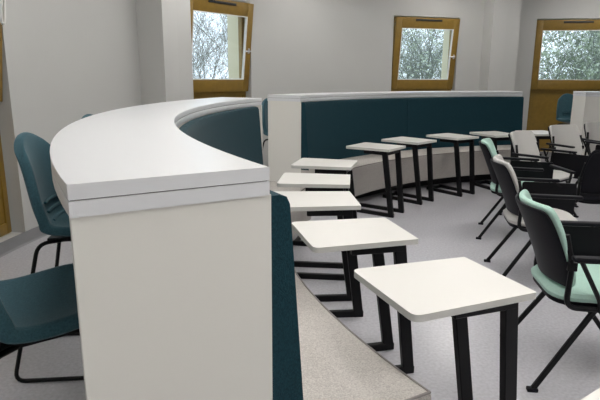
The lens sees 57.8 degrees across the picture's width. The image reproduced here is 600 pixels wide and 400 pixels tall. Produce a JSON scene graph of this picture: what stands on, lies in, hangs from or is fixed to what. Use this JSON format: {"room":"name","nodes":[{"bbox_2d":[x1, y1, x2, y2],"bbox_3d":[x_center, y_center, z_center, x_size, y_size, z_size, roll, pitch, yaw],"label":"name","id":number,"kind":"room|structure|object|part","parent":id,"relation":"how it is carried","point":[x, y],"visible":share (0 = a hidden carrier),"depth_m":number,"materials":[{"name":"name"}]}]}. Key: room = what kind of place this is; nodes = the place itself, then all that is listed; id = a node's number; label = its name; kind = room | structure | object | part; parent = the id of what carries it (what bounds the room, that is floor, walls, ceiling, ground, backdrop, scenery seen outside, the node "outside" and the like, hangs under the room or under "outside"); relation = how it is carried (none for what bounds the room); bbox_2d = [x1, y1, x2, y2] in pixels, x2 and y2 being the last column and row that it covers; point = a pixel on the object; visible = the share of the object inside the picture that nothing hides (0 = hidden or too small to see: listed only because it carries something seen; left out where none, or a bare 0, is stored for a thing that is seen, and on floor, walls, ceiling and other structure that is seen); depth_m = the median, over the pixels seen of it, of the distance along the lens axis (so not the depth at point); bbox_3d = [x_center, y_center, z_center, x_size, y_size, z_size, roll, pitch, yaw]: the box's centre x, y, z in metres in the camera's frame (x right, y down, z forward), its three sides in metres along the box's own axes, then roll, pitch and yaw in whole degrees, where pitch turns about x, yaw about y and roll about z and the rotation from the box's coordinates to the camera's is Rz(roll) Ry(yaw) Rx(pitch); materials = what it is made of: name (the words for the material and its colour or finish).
{"room":"classroom","nodes":[
{"label":"classroom","id":0,"kind":"room"},
{"bbox_2d":[0,0,141,242],"bbox_3d":[-1.451,-0.547,1.929,1.990,3.000,8.961,-3,13,-16],"label":"wall","id":1,"kind":"structure","parent":0,"point":[64,61],"depth_m":4.93,"materials":[{"name":"white paint"}]},
{"bbox_2d":[0,0,11,237],"bbox_3d":[-2.532,-0.699,3.811,0.512,2.270,1.190,1,13,3],"label":"window","id":2,"kind":"structure","parent":1,"relation":"in","point":[5,222],"depth_m":4.48,"materials":[{"name":"brown wood"}]},
{"bbox_3d":[-2.381,-1.225,3.677,0.055,1.160,1.160,7,13,2],"label":"sash","id":3,"kind":"part","parent":2,"relation":"part of","materials":[{"name":"brown wood"}]},
{"bbox_3d":[-2.516,-0.147,3.931,0.040,0.940,1.060,1,13,3],"label":"spandrel panel","id":4,"kind":"part","parent":2,"relation":"part of","materials":[{"name":"brown wood"}]},
{"bbox_3d":[-2.513,-0.703,3.804,0.070,2.260,1.180,1,13,3],"label":"frame","id":5,"kind":"part","parent":2,"relation":"part of","materials":[{"name":"brown wood"}]},
{"bbox_2d":[0,226,46,257],"bbox_3d":[-1.336,0.886,2.171,1.676,0.100,8.425,-4,13,-17],"label":"baseboard","id":6,"kind":"structure","parent":1,"relation":"attached to","point":[18,241],"depth_m":4.55,"materials":[{"name":"grey"}]},
{"bbox_2d":[136,0,193,104],"bbox_3d":[-1.514,-1.515,6.172,0.365,3.000,0.498,7,15,27],"label":"column","id":7,"kind":"structure","parent":1,"relation":"attached to","point":[163,26],"depth_m":5.97,"materials":[{"name":"white paint"}]},
{"bbox_2d":[0,158,599,399],"bbox_3d":[3.787,0.666,3.742,12.900,0.120,12.900,0,13,0],"label":"floor","id":8,"kind":"structure","parent":0,"point":[446,227],"depth_m":3.14,"materials":[{"name":"grey carpet"}]},
{"bbox_2d":[0,263,79,358],"bbox_3d":[-0.842,0.469,1.669,0.540,1.142,0.488,-10,16,-37],"label":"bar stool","id":9,"kind":"object","parent":8,"relation":"on","point":[41,306],"visible":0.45,"depth_m":1.62,"materials":[{"name":"teal"}]},
{"bbox_3d":[-0.822,0.384,1.666,0.260,0.019,0.240,-10,16,-37],"label":"seat plate","id":10,"kind":"part","parent":9,"relation":"part of","materials":[{"name":"black"}]},
{"bbox_3d":[-0.743,0.733,1.591,0.532,0.662,0.152,-10,16,-37],"label":"leg","id":11,"kind":"part","parent":9,"relation":"part of","materials":[{"name":"black metal"}]},
{"bbox_2d":[14,132,83,382],"bbox_3d":[-1.082,0.240,2.666,0.540,1.142,0.488,-1,13,-6],"label":"bar stool","id":12,"kind":"object","parent":8,"relation":"on","point":[32,152],"visible":0.57,"depth_m":2.52,"materials":[{"name":"teal plastic"}]},
{"bbox_3d":[-1.070,0.511,2.556,0.532,0.662,0.152,-1,13,-6],"label":"leg","id":13,"kind":"part","parent":12,"relation":"part of","materials":[{"name":"black metal"}]},
{"bbox_3d":[-1.056,0.158,2.650,0.260,0.019,0.240,-1,13,-6],"label":"seat plate","id":14,"kind":"part","parent":12,"relation":"part of","materials":[{"name":"black"}]},
{"bbox_3d":[-1.105,0.437,2.882,0.532,0.662,0.152,-1,13,-6],"label":"leg","id":15,"kind":"part","parent":12,"relation":"part of","materials":[{"name":"black"}]},
{"bbox_2d":[50,97,430,399],"bbox_3d":[-0.430,0.070,3.293,1.364,1.200,4.344,-1,13,-5],"label":"banquette","id":16,"kind":"object","parent":8,"relation":"on","point":[188,286],"visible":0.94,"depth_m":1.25,"materials":[{"name":"white laminate"}]},
{"bbox_2d":[50,97,269,200],"bbox_3d":[-0.660,-0.496,3.142,0.894,0.031,4.345,-1,13,-4],"label":"countertop","id":17,"kind":"structure","parent":16,"relation":"on","point":[138,149],"depth_m":1.39,"materials":[{"name":"white"}]},
{"bbox_3d":[-0.264,0.561,1.294,0.436,1.134,0.022,-7,15,-29],"label":"panel","id":18,"kind":"part","parent":16,"relation":"part of","materials":[{"name":"white laminate"}]},
{"bbox_3d":[-0.546,-0.271,4.045,0.213,0.730,2.018,2,13,6],"label":"backrest","id":19,"kind":"part","parent":16,"relation":"part of","materials":[{"name":"teal fabric"}]},
{"bbox_3d":[-0.360,0.150,2.206,0.196,0.730,1.852,-4,14,-18],"label":"backrest","id":20,"kind":"part","parent":16,"relation":"part of","materials":[{"name":"teal fabric"}]},
{"bbox_3d":[-0.564,-0.355,5.302,0.436,1.134,0.022,5,14,21],"label":"panel","id":21,"kind":"part","parent":16,"relation":"part of","materials":[{"name":"white laminate"}]},
{"bbox_3d":[-0.204,0.392,3.296,0.925,0.325,3.783,-1,13,-5],"label":"seat","id":22,"kind":"part","parent":16,"relation":"part of","materials":[{"name":"beige fabric"}]},
{"bbox_2d":[262,98,267,146],"bbox_3d":[-0.227,-0.665,6.652,0.540,1.142,0.488,10,16,37],"label":"bar stool","id":23,"kind":"object","parent":8,"relation":"on","point":[265,102],"visible":0.14,"depth_m":6.50,"materials":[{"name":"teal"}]},
{"bbox_2d":[277,173,349,280],"bbox_3d":[0.128,0.192,3.901,0.535,0.702,0.431,2,13,5],"label":"table","id":24,"kind":"object","parent":8,"relation":"on","point":[309,181],"visible":0.51,"depth_m":3.83,"materials":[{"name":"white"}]},
{"bbox_3d":[0.141,0.173,4.033,0.535,0.680,0.060,2,13,5],"label":"leg frame","id":25,"kind":"part","parent":24,"relation":"part of","materials":[{"name":"black"}]},
{"bbox_3d":[0.115,0.232,3.773,0.535,0.680,0.060,2,13,5],"label":"leg frame","id":26,"kind":"part","parent":24,"relation":"part of","materials":[{"name":"black metal"}]},
{"bbox_2d":[274,191,362,317],"bbox_3d":[0.103,0.333,3.283,0.535,0.702,0.431,-1,13,-4],"label":"table","id":27,"kind":"object","parent":8,"relation":"on","point":[340,204],"visible":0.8,"depth_m":3.20,"materials":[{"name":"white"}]},
{"bbox_3d":[0.093,0.314,3.416,0.535,0.680,0.060,-1,13,-4],"label":"leg frame","id":28,"kind":"part","parent":27,"relation":"part of","materials":[{"name":"black metal"}]},
{"bbox_3d":[0.114,0.373,3.156,0.535,0.680,0.060,-1,13,-4],"label":"leg frame","id":29,"kind":"part","parent":27,"relation":"part of","materials":[{"name":"black metal"}]},
{"bbox_2d":[291,158,356,245],"bbox_3d":[0.231,0.030,4.611,0.535,0.702,0.431,3,13,13],"label":"table","id":30,"kind":"object","parent":8,"relation":"on","point":[323,166],"visible":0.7,"depth_m":4.48,"materials":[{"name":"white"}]},
{"bbox_3d":[0.262,0.013,4.740,0.535,0.680,0.060,3,13,13],"label":"leg frame","id":31,"kind":"part","parent":30,"relation":"part of","materials":[{"name":"black metal"}]},
{"bbox_2d":[292,217,417,373],"bbox_3d":[0.263,0.484,2.625,0.535,0.702,0.431,-3,13,-14],"label":"table","id":32,"kind":"object","parent":8,"relation":"on","point":[376,237],"visible":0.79,"depth_m":2.55,"materials":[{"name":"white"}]},
{"bbox_3d":[0.231,0.465,2.755,0.535,0.680,0.060,-3,13,-14],"label":"leg frame","id":33,"kind":"part","parent":32,"relation":"part of","materials":[{"name":"black metal"}]},
{"bbox_3d":[0.296,0.523,2.501,0.535,0.680,0.060,-3,13,-14],"label":"leg frame","id":34,"kind":"part","parent":32,"relation":"part of","materials":[{"name":"black metal"}]},
{"bbox_2d":[346,142,405,217],"bbox_3d":[0.806,-0.216,5.706,0.535,0.702,0.431,9,16,34],"label":"table","id":35,"kind":"object","parent":8,"relation":"on","point":[384,150],"visible":0.84,"depth_m":5.59,"materials":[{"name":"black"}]},
{"bbox_3d":[0.728,-0.182,5.602,0.535,0.680,0.060,9,16,34],"label":"leg frame","id":36,"kind":"part","parent":35,"relation":"part of","materials":[{"name":"black metal"}]},
{"bbox_3d":[0.883,-0.230,5.815,0.535,0.680,0.060,9,16,34],"label":"leg frame","id":37,"kind":"part","parent":35,"relation":"part of","materials":[{"name":"black metal"}]},
{"bbox_2d":[267,91,523,198],"bbox_3d":[1.502,-0.780,7.062,4.152,1.200,1.361,-8,15,-32],"label":"banquette","id":38,"kind":"object","parent":8,"relation":"on","point":[300,125],"visible":0.8,"depth_m":6.80,"materials":[{"name":"white laminate"}]},
{"bbox_3d":[-0.169,-0.524,6.053,0.436,1.134,0.022,8,15,31],"label":"panel","id":39,"kind":"part","parent":38,"relation":"part of","materials":[{"name":"white laminate"}]},
{"bbox_3d":[0.688,-0.838,6.557,0.204,0.730,1.929,13,18,43],"label":"backrest","id":40,"kind":"part","parent":38,"relation":"part of","materials":[{"name":"teal fabric"}]},
{"bbox_2d":[267,91,522,97],"bbox_3d":[1.367,-1.398,7.141,4.152,0.031,0.852,-8,15,-32],"label":"countertop","id":41,"kind":"structure","parent":38,"relation":"on","point":[331,94],"depth_m":6.96,"materials":[{"name":"white"}]},
{"bbox_3d":[1.618,-0.433,6.952,3.769,0.325,0.922,-8,15,-32],"label":"seat","id":42,"kind":"part","parent":38,"relation":"part of","materials":[{"name":"beige fabric"}]},
{"bbox_3d":[2.276,-1.057,7.554,1.926,0.730,0.204,-4,14,-20],"label":"backrest","id":43,"kind":"part","parent":38,"relation":"part of","materials":[{"name":"teal fabric"}]},
{"bbox_2d":[381,137,436,204],"bbox_3d":[1.261,-0.346,6.284,0.431,0.702,0.535,-12,18,-44],"label":"table","id":44,"kind":"object","parent":8,"relation":"on","point":[414,143],"visible":0.94,"depth_m":6.17,"materials":[{"name":"black"}]},
{"bbox_3d":[1.166,-0.315,6.194,0.060,0.680,0.535,-12,18,-44],"label":"leg frame","id":45,"kind":"part","parent":44,"relation":"part of","materials":[{"name":"black metal"}]},
{"bbox_3d":[1.356,-0.356,6.379,0.060,0.680,0.535,-12,18,-44],"label":"leg frame","id":46,"kind":"part","parent":44,"relation":"part of","materials":[{"name":"black metal"}]},
{"bbox_2d":[354,257,535,399],"bbox_3d":[0.517,0.627,2.004,0.535,0.702,0.431,-4,14,-20],"label":"table","id":47,"kind":"object","parent":8,"relation":"on","point":[460,288],"visible":1,"depth_m":1.90,"materials":[{"name":"white laminate"}]},
{"bbox_3d":[0.470,0.610,2.128,0.535,0.680,0.060,-4,14,-20],"label":"leg frame","id":48,"kind":"part","parent":47,"relation":"part of","materials":[{"name":"black metal"}]},
{"bbox_3d":[0.564,0.666,1.884,0.535,0.680,0.060,-4,14,-20],"label":"leg frame","id":49,"kind":"part","parent":47,"relation":"part of","materials":[{"name":"black metal"}]},
{"bbox_2d":[426,133,478,196],"bbox_3d":[1.877,-0.442,6.718,0.431,0.702,0.535,-9,16,-35],"label":"table","id":50,"kind":"object","parent":8,"relation":"on","point":[456,139],"visible":0.94,"depth_m":6.60,"materials":[{"name":"black"}]},
{"bbox_3d":[1.768,-0.414,6.644,0.060,0.680,0.535,-9,16,-35],"label":"leg frame","id":51,"kind":"part","parent":50,"relation":"part of","materials":[{"name":"black metal"}]},
{"bbox_3d":[1.985,-0.448,6.798,0.060,0.680,0.535,-9,16,-35],"label":"leg frame","id":52,"kind":"part","parent":50,"relation":"part of","materials":[{"name":"black metal"}]},
{"bbox_2d":[470,131,513,189],"bbox_3d":[2.497,-0.506,7.011,0.431,0.702,0.535,-4,14,-20],"label":"table","id":53,"kind":"object","parent":8,"relation":"on","point":[495,136],"visible":0.53,"depth_m":6.92,"materials":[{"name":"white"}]},
{"bbox_3d":[2.372,-0.485,6.968,0.060,0.680,0.535,-4,14,-20],"label":"leg frame","id":54,"kind":"part","parent":53,"relation":"part of","materials":[{"name":"black metal"}]},
{"bbox_3d":[2.622,-0.505,7.060,0.060,0.680,0.535,-4,14,-20],"label":"leg frame","id":55,"kind":"part","parent":53,"relation":"part of","materials":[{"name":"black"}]},
{"bbox_2d":[476,138,553,239],"bbox_3d":[1.926,-0.105,4.893,0.668,0.853,0.666,5,14,19],"label":"armchair","id":56,"kind":"object","parent":8,"relation":"on","point":[529,167],"visible":0.56,"depth_m":5.04,"materials":[{"name":"black"}]},
{"bbox_2d":[481,138,496,156],"bbox_3d":[1.726,-0.354,4.899,0.226,0.383,0.467,5,14,19],"label":"cushion","id":57,"kind":"object","parent":56,"relation":"on","point":[488,148],"depth_m":4.74,"materials":[{"name":"green fabric"}]},
{"bbox_3d":[1.708,0.149,4.755,0.267,0.403,0.020,3,13,10],"label":"leg","id":58,"kind":"part","parent":56,"relation":"part of","materials":[{"name":"black metal"}]},
{"bbox_3d":[1.874,0.049,5.199,0.267,0.403,0.020,7,15,28],"label":"leg","id":59,"kind":"part","parent":56,"relation":"part of","materials":[{"name":"black metal"}]},
{"bbox_3d":[1.951,-0.118,4.868,0.468,0.054,0.468,5,14,19],"label":"seat","id":60,"kind":"part","parent":56,"relation":"part of","materials":[{"name":"green fabric"}]},
{"bbox_3d":[2.042,-0.386,5.102,0.375,0.022,0.046,5,14,19],"label":"armrest","id":61,"kind":"part","parent":56,"relation":"part of","materials":[{"name":"black plastic"}]},
{"bbox_3d":[1.836,-0.262,4.552,0.375,0.022,0.046,5,14,19],"label":"armrest","id":62,"kind":"part","parent":56,"relation":"part of","materials":[{"name":"black plastic"}]},
{"bbox_2d":[516,130,549,141],"bbox_3d":[3.141,-0.542,7.184,0.431,0.702,0.535,-2,13,-10],"label":"table","id":63,"kind":"object","parent":8,"relation":"on","point":[539,134],"visible":0.27,"depth_m":6.95,"materials":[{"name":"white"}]},
{"bbox_2d":[484,154,582,276],"bbox_3d":[1.663,0.132,3.848,0.668,0.853,0.667,3,13,12],"label":"armchair","id":64,"kind":"object","parent":8,"relation":"on","point":[561,197],"visible":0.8,"depth_m":3.80,"materials":[{"name":"black plastic"}]},
{"bbox_3d":[1.575,0.288,4.144,0.267,0.403,0.020,5,14,21],"label":"leg","id":65,"kind":"part","parent":64,"relation":"part of","materials":[{"name":"black metal"}]},
{"bbox_2d":[493,154,518,192],"bbox_3d":[1.456,-0.111,3.826,0.226,0.383,0.467,3,13,12],"label":"cushion","id":66,"kind":"object","parent":64,"relation":"on","point":[508,182],"depth_m":3.65,"materials":[{"name":"grey fabric"}]},
{"bbox_3d":[1.474,0.393,3.683,0.267,0.403,0.020,1,13,3],"label":"leg","id":67,"kind":"part","parent":64,"relation":"part of","materials":[{"name":"black metal"}]},
{"bbox_3d":[1.741,-0.152,4.070,0.375,0.022,0.046,3,13,12],"label":"armrest","id":68,"kind":"part","parent":64,"relation":"part of","materials":[{"name":"black plastic"}]},
{"bbox_3d":[1.690,0.118,3.827,0.468,0.054,0.468,3,13,12],"label":"seat","id":69,"kind":"part","parent":64,"relation":"part of","materials":[{"name":"grey fabric"}]},
{"bbox_3d":[1.615,-0.022,3.498,0.375,0.022,0.046,3,13,12],"label":"armrest","id":70,"kind":"part","parent":64,"relation":"part of","materials":[{"name":"black plastic"}]},
{"bbox_2d":[499,130,588,217],"bbox_3d":[2.461,-0.254,5.558,0.667,0.853,0.668,-10,17,-39],"label":"armchair","id":71,"kind":"object","parent":8,"relation":"on","point":[524,144],"visible":0.59,"depth_m":5.63,"materials":[{"name":"black"}]},
{"bbox_2d":[510,130,540,161],"bbox_3d":[2.319,-0.524,5.654,0.467,0.383,0.226,-10,17,-39],"label":"cushion","id":72,"kind":"object","parent":71,"relation":"on","point":[523,142],"depth_m":5.70,"materials":[{"name":"grey fabric"}]},
{"bbox_3d":[2.235,-0.430,5.300,0.046,0.022,0.375,-10,17,-39],"label":"armrest","id":73,"kind":"part","parent":71,"relation":"part of","materials":[{"name":"black plastic"}]},
{"bbox_3d":[2.695,-0.514,5.676,0.046,0.022,0.375,-10,17,-39],"label":"armrest","id":74,"kind":"part","parent":71,"relation":"part of","materials":[{"name":"black plastic"}]},
{"bbox_3d":[2.472,-0.265,5.524,0.468,0.054,0.468,-10,17,-39],"label":"seat","id":75,"kind":"part","parent":71,"relation":"part of","materials":[{"name":"grey fabric"}]},
{"bbox_2d":[515,189,599,392],"bbox_3d":[1.360,0.408,2.633,0.668,0.853,0.666,2,13,7],"label":"armchair","id":76,"kind":"object","parent":8,"relation":"on","point":[566,267],"visible":0.97,"depth_m":2.47,"materials":[{"name":"plastic"}]},
{"bbox_3d":[1.250,0.565,2.921,0.267,0.403,0.020,4,13,16],"label":"leg","id":77,"kind":"part","parent":76,"relation":"part of","materials":[{"name":"black metal"}]},
{"bbox_2d":[519,189,575,286],"bbox_3d":[1.152,0.169,2.594,0.226,0.383,0.467,2,13,7],"label":"cushion","id":78,"kind":"object","parent":76,"relation":"on","point":[553,250],"depth_m":2.44,"materials":[{"name":"green fabric"}]},
{"bbox_3d":[1.191,0.672,2.453,0.267,0.403,0.020,0,13,-2],"label":"leg","id":79,"kind":"part","parent":76,"relation":"part of","materials":[{"name":"black metal"}]},
{"bbox_3d":[1.389,0.394,2.615,0.468,0.054,0.468,2,13,7],"label":"seat","id":80,"kind":"part","parent":76,"relation":"part of","materials":[{"name":"green fabric"}]},
{"bbox_3d":[1.414,0.122,2.861,0.375,0.022,0.046,2,13,7],"label":"armrest","id":81,"kind":"part","parent":76,"relation":"part of","materials":[{"name":"black plastic"}]},
{"bbox_3d":[1.340,0.254,2.280,0.375,0.022,0.046,2,13,7],"label":"armrest","id":82,"kind":"part","parent":76,"relation":"part of","materials":[{"name":"black plastic"}]},
{"bbox_3d":[1.259,0.375,2.343,0.163,0.265,0.035,-4,14,-19],"label":"arm post","id":83,"kind":"part","parent":76,"relation":"part of","materials":[{"name":"black metal"}]},
{"bbox_3d":[1.528,0.574,2.888,0.311,0.405,0.057,2,13,7],"label":"leg","id":84,"kind":"part","parent":76,"relation":"part of","materials":[{"name":"black metal"}]},
{"bbox_2d":[545,93,572,161],"bbox_3d":[4.452,-1.163,8.936,0.488,1.142,0.540,-1,13,-8],"label":"bar stool","id":85,"kind":"object","parent":8,"relation":"on","point":[564,104],"visible":0.41,"depth_m":8.97,"materials":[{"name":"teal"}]},
{"bbox_2d":[546,124,599,207],"bbox_3d":[3.207,-0.419,6.298,0.666,0.853,0.668,-5,14,-21],"label":"armchair","id":86,"kind":"object","parent":8,"relation":"on","point":[568,137],"visible":0.58,"depth_m":6.44,"materials":[{"name":"black"}]},
{"bbox_3d":[2.927,-0.614,6.119,0.046,0.022,0.375,-5,14,-21],"label":"armrest","id":87,"kind":"part","parent":86,"relation":"part of","materials":[{"name":"black plastic"}]},
{"bbox_2d":[549,124,582,154],"bbox_3d":[3.120,-0.697,6.431,0.467,0.383,0.226,-5,14,-21],"label":"cushion","id":88,"kind":"object","parent":86,"relation":"on","point":[566,134],"depth_m":6.45,"materials":[{"name":"grey fabric"}]},
{"bbox_3d":[3.483,-0.661,6.338,0.046,0.022,0.375,-5,14,-21],"label":"armrest","id":89,"kind":"part","parent":86,"relation":"part of","materials":[{"name":"black plastic"}]},
{"bbox_2d":[549,150,599,215],"bbox_3d":[2.490,-0.030,4.580,0.646,0.853,0.645,0,13,-2],"label":"armchair","id":90,"kind":"object","parent":8,"relation":"on","point":[588,187],"visible":0.65,"depth_m":4.38,"materials":[{"name":"black plastic"}]},
{"bbox_3d":[2.190,-0.259,4.546,0.046,0.022,0.375,0,13,-2],"label":"armrest","id":91,"kind":"part","parent":90,"relation":"part of","materials":[{"name":"black plastic"}]},
{"bbox_3d":[2.490,-0.058,4.616,0.468,0.054,0.468,0,13,-2],"label":"seat","id":92,"kind":"part","parent":90,"relation":"part of","materials":[{"name":"black fabric"}]},
{"bbox_2d":[580,150,599,192],"bbox_3d":[2.499,-0.221,4.332,0.467,0.383,0.226,0,13,-2],"label":"cushion","id":93,"kind":"object","parent":90,"relation":"on","point":[590,173],"depth_m":4.34,"materials":[{"name":"black fabric"}]},
{"bbox_2d":[570,91,599,155],"bbox_3d":[5.442,-0.923,7.778,2.872,1.200,0.632,5,14,20],"label":"banquette","id":94,"kind":"object","parent":8,"relation":"on","point":[586,104],"depth_m":7.91,"materials":[{"name":"white laminate"}]},
{"bbox_3d":[4.138,-0.984,8.165,0.022,1.134,0.436,1,13,4],"label":"panel","id":95,"kind":"part","parent":94,"relation":"part of","materials":[{"name":"white laminate"}]},
{"bbox_2d":[573,91,599,93],"bbox_3d":[5.446,-1.494,7.650,2.872,0.031,0.628,5,14,20],"label":"countertop","id":96,"kind":"structure","parent":94,"relation":"on","point":[579,92],"depth_m":7.98,"materials":[{"name":"white"}]},
{"bbox_2d":[581,388,599,399],"bbox_3d":[0.859,0.827,1.136,0.431,0.702,0.535,-9,16,-34],"label":"table","id":97,"kind":"object","parent":8,"relation":"on","point":[595,395],"visible":1,"depth_m":1.23,"materials":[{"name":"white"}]},
{"bbox_2d":[582,122,599,155],"bbox_3d":[3.841,-0.513,6.726,0.666,0.853,0.668,-2,13,-10],"label":"armchair","id":98,"kind":"object","parent":8,"relation":"on","point":[591,129],"visible":0.57,"depth_m":6.83,"materials":[{"name":"black"}]},
{"bbox_3d":[3.540,-0.722,6.607,0.046,0.022,0.375,-2,13,-10],"label":"armrest","id":99,"kind":"part","parent":98,"relation":"part of","materials":[{"name":"black plastic"}]},
{"bbox_2d":[230,0,599,165],"bbox_3d":[2.318,-2.012,8.435,9.280,3.000,2.143,-3,13,-16],"label":"wall","id":100,"kind":"structure","parent":0,"point":[298,46],"depth_m":8.63,"materials":[{"name":"white paint"}]},
{"bbox_2d":[190,0,253,98],"bbox_3d":[-1.176,-1.482,7.271,0.507,2.270,1.180,10,16,37],"label":"window","id":101,"kind":"structure","parent":100,"relation":"in","point":[239,14],"depth_m":7.36,"materials":[{"name":"brown wood"}]},
{"bbox_3d":[-1.162,-0.928,7.384,0.040,0.940,1.060,10,16,37],"label":"spandrel panel","id":102,"kind":"part","parent":101,"relation":"part of","materials":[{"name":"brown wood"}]},
{"bbox_3d":[-1.159,-1.484,7.257,0.070,2.260,1.180,10,16,37],"label":"frame","id":103,"kind":"part","parent":101,"relation":"part of","materials":[{"name":"brown wood"}]},
{"bbox_2d":[208,0,235,5],"bbox_3d":[-0.977,-2.496,6.883,0.011,0.030,0.480,18,21,35],"label":"vent","id":104,"kind":"object","parent":101,"relation":"attached to","point":[210,2],"depth_m":6.87,"materials":[{"name":"black"}]},
{"bbox_2d":[391,17,459,90],"bbox_3d":[2.053,-1.951,9.396,1.180,2.270,0.487,-3,13,-16],"label":"window","id":105,"kind":"structure","parent":100,"relation":"in","point":[450,27],"depth_m":9.15,"materials":[{"name":"brown wood"}]},
{"bbox_2d":[416,19,441,21],"bbox_3d":[2.123,-2.951,8.934,0.480,0.030,0.011,-3,19,-16],"label":"vent","id":106,"kind":"object","parent":105,"relation":"attached to","point":[417,20],"depth_m":8.93,"materials":[{"name":"black"}]},
{"bbox_2d":[478,0,521,90],"bbox_3d":[3.365,-2.194,9.256,0.488,3.000,0.364,-1,13,-4],"label":"column","id":107,"kind":"structure","parent":100,"relation":"attached to","point":[501,27],"depth_m":9.02,"materials":[{"name":"white paint"}]},
{"bbox_2d":[526,19,599,151],"bbox_3d":[4.736,-1.982,9.595,1.360,2.270,0.432,2,13,8],"label":"window","id":108,"kind":"structure","parent":100,"relation":"in","point":[545,94],"depth_m":9.48,"materials":[{"name":"brown wood"}]},
{"bbox_3d":[4.724,-1.419,9.664,1.240,0.940,0.040,2,13,8],"label":"spandrel panel","id":109,"kind":"part","parent":108,"relation":"part of","materials":[{"name":"brown wood"}]},
{"bbox_3d":[4.727,-1.974,9.537,1.360,2.260,0.070,2,13,8],"label":"frame","id":110,"kind":"part","parent":108,"relation":"part of","materials":[{"name":"brown wood"}]},
{"bbox_3d":[4.720,-2.491,9.353,1.340,1.160,0.055,2,13,8],"label":"sash","id":111,"kind":"part","parent":108,"relation":"part of","materials":[{"name":"brown wood"}]},
{"bbox_2d":[564,21,593,22],"bbox_3d":[4.718,-3.010,9.200,0.480,0.030,0.011,2,13,8],"label":"vent","id":112,"kind":"object","parent":108,"relation":"attached to","point":[564,21],"depth_m":9.20,"materials":[{"name":"black"}]},
{"label":"ground","id":113,"kind":"structure","parent":0,"visible":0},
{"bbox_2d":[192,11,228,78],"bbox_3d":[-2.043,-3.826,12.741,6.062,5.106,6.588,0,13,-2],"label":"bare tree","id":114,"kind":"object","parent":113,"relation":"on","point":[196,21],"visible":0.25,"depth_m":12.54,"materials":[{"name":"grey plant"}]},
{"bbox_2d":[192,12,228,78],"bbox_3d":[-3.457,-5.621,20.577,6.588,5.106,6.062,4,13,15],"label":"bare tree","id":115,"kind":"object","parent":113,"relation":"on","point":[198,12],"visible":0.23,"depth_m":20.64,"materials":[{"name":"grey plant"}]},
{"bbox_2d":[399,29,443,78],"bbox_3d":[4.499,-5.760,22.181,5.986,4.491,4.354,-1,13,-7],"label":"bare shrub","id":116,"kind":"object","parent":113,"relation":"on","point":[413,61],"visible":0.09,"depth_m":21.99,"materials":[{"name":"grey plant"}]},
{"bbox_2d":[399,29,551,78],"bbox_3d":[3.323,-3.644,12.879,4.354,4.491,5.986,-12,17,-42],"label":"bare shrub","id":117,"kind":"object","parent":113,"relation":"on","point":[415,44],"visible":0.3,"depth_m":13.14,"materials":[{"name":"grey plant"}]},
{"bbox_2d":[539,31,599,79],"bbox_3d":[7.412,-3.826,13.507,5.020,4.592,5.347,-9,16,-36],"label":"leafy shrub","id":118,"kind":"object","parent":113,"relation":"on","point":[589,44],"visible":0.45,"depth_m":13.81,"materials":[{"name":"green plant"}]},
{"bbox_2d":[540,31,599,79],"bbox_3d":[11.910,-5.903,22.707,5.347,4.592,5.020,-5,14,-22],"label":"leafy shrub","id":119,"kind":"object","parent":113,"relation":"on","point":[585,31],"visible":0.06,"depth_m":22.66,"materials":[{"name":"green plant"}]},
{"bbox_3d":[8.571,-1.093,4.546,3.350,3.000,8.811,0,13,0],"label":"wall","id":120,"kind":"structure","parent":0,"visible":0},
{"bbox_2d":[540,152,551,157],"bbox_3d":[7.451,-0.259,7.386,8.890,0.100,1.902,12,18,43],"label":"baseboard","id":121,"kind":"structure","parent":120,"relation":"attached to","point":[542,153],"depth_m":9.72,"materials":[{"name":"grey"}]}
]}

